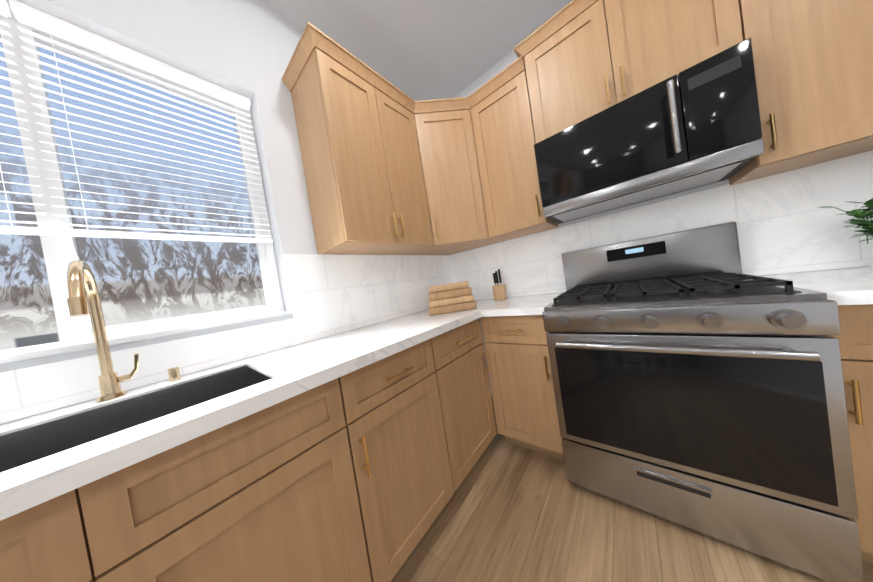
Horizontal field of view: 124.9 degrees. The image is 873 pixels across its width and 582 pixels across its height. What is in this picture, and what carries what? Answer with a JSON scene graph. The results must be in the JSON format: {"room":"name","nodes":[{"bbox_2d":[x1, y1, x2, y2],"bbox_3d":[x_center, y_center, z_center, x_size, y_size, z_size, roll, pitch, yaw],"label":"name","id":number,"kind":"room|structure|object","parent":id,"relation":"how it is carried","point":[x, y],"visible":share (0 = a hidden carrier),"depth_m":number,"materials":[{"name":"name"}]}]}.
{"room":"kitchen","nodes":[
{"label":"kitchen","id":0,"kind":"room"},
{"bbox_2d":[0,0,427,424],"bbox_3d":[-2.223,0.081,-0.449,0.160,2.740,7.550,-8,2,40],"label":"wall","id":1,"kind":"structure","parent":0,"point":[245,48],"depth_m":1.11,"materials":[{"name":"white paint"}]},
{"bbox_2d":[0,10,283,356],"bbox_3d":[-1.315,-0.356,0.772,0.054,1.124,1.224,-8,2,40],"label":"window","id":2,"kind":"structure","parent":1,"relation":"in","point":[60,254],"depth_m":0.78,"materials":[{"name":"white plastic"}]},
{"bbox_2d":[0,0,272,243],"bbox_3d":[-1.302,-0.550,0.732,0.045,0.741,1.206,-8,2,40],"label":"window blinds","id":3,"kind":"object","parent":2,"relation":"attached to","point":[32,17],"visible":0.98,"depth_m":0.85,"materials":[{"name":"white plastic"}]},
{"bbox_2d":[0,310,292,363],"bbox_3d":[-1.167,0.183,0.731,0.119,0.019,1.226,-8,2,40],"label":"window sill","id":4,"kind":"structure","parent":1,"relation":"attached to","point":[41,353],"depth_m":0.78,"materials":[{"name":"white paint"}]},
{"bbox_2d":[0,254,451,423],"bbox_3d":[-0.960,0.081,0.917,0.008,0.467,3.539,-8,2,40],"label":"backsplash","id":5,"kind":"structure","parent":1,"relation":"attached to","point":[330,294],"depth_m":1.17,"materials":[{"name":"tile"}]},
{"bbox_2d":[286,23,441,254],"bbox_3d":[-0.386,-0.748,1.443,0.369,0.972,0.712,-8,2,40],"label":"upper cabinet","id":6,"kind":"object","parent":1,"relation":"attached to","point":[387,171],"depth_m":1.23,"materials":[{"name":"brown wood"}]},
{"bbox_2d":[410,92,513,254],"bbox_3d":[0.089,-0.830,1.787,0.667,0.972,0.666,-8,2,40],"label":"upper cabinet","id":7,"kind":"object","parent":1,"relation":"attached to","point":[449,136],"depth_m":1.61,"materials":[{"name":"brown wood"}]},
{"bbox_2d":[260,0,571,100],"bbox_3d":[-1.147,-1.484,-1.570,3.550,0.080,7.550,-8,2,40],"label":"ceiling","id":8,"kind":"structure","parent":0,"point":[417,50],"depth_m":1.49,"materials":[{"name":"grey paint"}]},
{"bbox_2d":[391,395,872,581],"bbox_3d":[-0.720,1.303,-1.502,3.550,0.080,7.550,-8,2,40],"label":"floor","id":9,"kind":"structure","parent":0,"point":[510,512],"depth_m":0.93,"materials":[{"name":"brown wood"}]},
{"bbox_2d":[0,378,371,581],"bbox_3d":[-0.748,0.777,0.569,0.633,0.868,0.908,-8,2,40],"label":"base cabinet","id":10,"kind":"object","parent":9,"relation":"on","point":[268,494],"visible":0.69,"depth_m":0.51,"materials":[{"name":"brown wood"}]},
{"bbox_2d":[0,299,503,520],"bbox_3d":[-0.682,0.302,0.715,0.624,0.039,3.529,-8,2,40],"label":"countertop","id":11,"kind":"structure","parent":10,"relation":"on","point":[294,370],"depth_m":0.57,"materials":[{"name":"stone"}]},
{"bbox_2d":[0,260,273,472],"bbox_3d":[-0.863,0.211,0.570,0.482,0.622,0.637,-8,2,40],"label":"sink","id":12,"kind":"object","parent":11,"relation":"in","point":[28,445],"visible":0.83,"depth_m":0.69,"materials":[{"name":"black metal"}]},
{"bbox_2d":[428,281,476,315],"bbox_3d":[0.094,0.041,1.716,0.320,0.189,0.460,-9,1,0],"label":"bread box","id":13,"kind":"object","parent":11,"relation":"on","point":[451,298],"visible":1,"depth_m":1.50,"materials":[{"name":"brown wood"}]},
{"bbox_2d":[492,269,506,300],"bbox_3d":[0.494,-0.051,1.813,0.090,0.244,0.090,-8,2,25],"label":"knife block","id":14,"kind":"object","parent":11,"relation":"on","point":[499,292],"visible":1,"depth_m":1.78,"materials":[{"name":"brown wood"}]},
{"bbox_2d":[338,339,453,581],"bbox_3d":[-0.319,0.699,1.091,0.633,0.868,0.448,-8,2,40],"label":"base cabinet","id":15,"kind":"object","parent":9,"relation":"on","point":[391,405],"visible":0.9,"depth_m":0.87,"materials":[{"name":"brown wood"}]},
{"bbox_2d":[430,318,496,491],"bbox_3d":[-0.026,0.645,1.446,0.633,0.868,0.476,-8,2,40],"label":"base cabinet","id":16,"kind":"object","parent":9,"relation":"on","point":[462,379],"visible":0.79,"depth_m":1.23,"materials":[{"name":"brown wood"}]},
{"bbox_2d":[481,315,563,460],"bbox_3d":[0.668,0.536,1.539,0.392,0.868,0.633,-8,2,40],"label":"base cabinet","id":17,"kind":"object","parent":9,"relation":"on","point":[522,388],"visible":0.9,"depth_m":1.32,"materials":[{"name":"brown wood"}]},
{"bbox_2d":[480,293,561,316],"bbox_3d":[0.603,0.085,1.502,0.355,0.039,0.649,-8,2,40],"label":"countertop","id":18,"kind":"structure","parent":17,"relation":"on","point":[534,304],"depth_m":1.37,"materials":[{"name":"stone"}]},
{"bbox_2d":[542,221,863,581],"bbox_3d":[1.044,0.326,1.109,0.758,1.190,0.762,-8,2,40],"label":"range","id":19,"kind":"object","parent":9,"relation":"on","point":[697,379],"visible":1,"depth_m":0.81,"materials":[{"name":"silver metal"}]},
{"bbox_2d":[830,304,872,564],"bbox_3d":[1.574,0.416,0.774,0.444,0.868,0.633,-8,2,40],"label":"base cabinet","id":20,"kind":"object","parent":9,"relation":"on","point":[855,337],"visible":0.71,"depth_m":0.67,"materials":[{"name":"brown wood"}]},
{"bbox_2d":[751,266,872,304],"bbox_3d":[1.502,-0.035,0.760,0.446,0.039,0.624,-8,2,40],"label":"countertop","id":21,"kind":"structure","parent":20,"relation":"on","point":[850,286],"depth_m":0.76,"materials":[{"name":"stone"}]},
{"bbox_2d":[821,197,872,243],"bbox_3d":[1.610,-0.214,0.789,0.259,0.277,0.262,-8,2,40],"label":"plant","id":22,"kind":"object","parent":21,"relation":"on","point":[866,225],"visible":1,"depth_m":0.84,"materials":[{"name":"green plant"}]},
{"bbox_2d":[454,50,868,394],"bbox_3d":[1.399,-0.517,1.298,3.230,2.740,0.160,-8,2,40],"label":"wall","id":23,"kind":"structure","parent":0,"point":[494,70],"depth_m":1.58,"materials":[{"name":"white paint"}]},
{"bbox_2d":[474,56,557,238],"bbox_3d":[0.515,-0.891,1.620,0.442,0.972,0.369,-8,2,40],"label":"upper cabinet","id":24,"kind":"object","parent":23,"relation":"attached to","point":[505,119],"depth_m":1.47,"materials":[{"name":"brown wood"}]},
{"bbox_2d":[514,0,742,143],"bbox_3d":[0.938,-1.204,1.224,0.843,0.601,0.370,-8,2,40],"label":"upper cabinet","id":25,"kind":"object","parent":23,"relation":"attached to","point":[584,59],"visible":0.83,"depth_m":1.11,"materials":[{"name":"brown wood"}]},
{"bbox_2d":[534,38,763,223],"bbox_3d":[0.988,-0.693,1.203,0.758,0.418,0.458,-8,2,40],"label":"over-the-range microwave","id":26,"kind":"object","parent":25,"relation":"attached to","point":[696,125],"visible":1,"depth_m":1.00,"materials":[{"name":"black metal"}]},
{"bbox_2d":[448,150,872,299],"bbox_3d":[1.004,-0.236,1.555,2.182,0.467,0.008,-8,2,40],"label":"backsplash","id":27,"kind":"structure","parent":23,"relation":"attached to","point":[785,222],"depth_m":1.11,"materials":[{"name":"tile"}]},
{"bbox_2d":[728,0,872,185],"bbox_3d":[1.442,-1.009,0.843,0.444,0.981,0.365,-8,2,40],"label":"upper cabinet","id":28,"kind":"object","parent":23,"relation":"attached to","point":[813,63],"visible":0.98,"depth_m":0.81,"materials":[{"name":"brown wood"}]},
{"label":"outside","id":29,"kind":"structure","parent":0,"visible":0},
{"bbox_2d":[0,34,265,349],"bbox_3d":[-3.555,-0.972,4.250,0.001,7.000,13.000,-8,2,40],"label":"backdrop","id":30,"kind":"structure","parent":29,"point":[115,245],"depth_m":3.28,"materials":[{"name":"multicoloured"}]}
]}

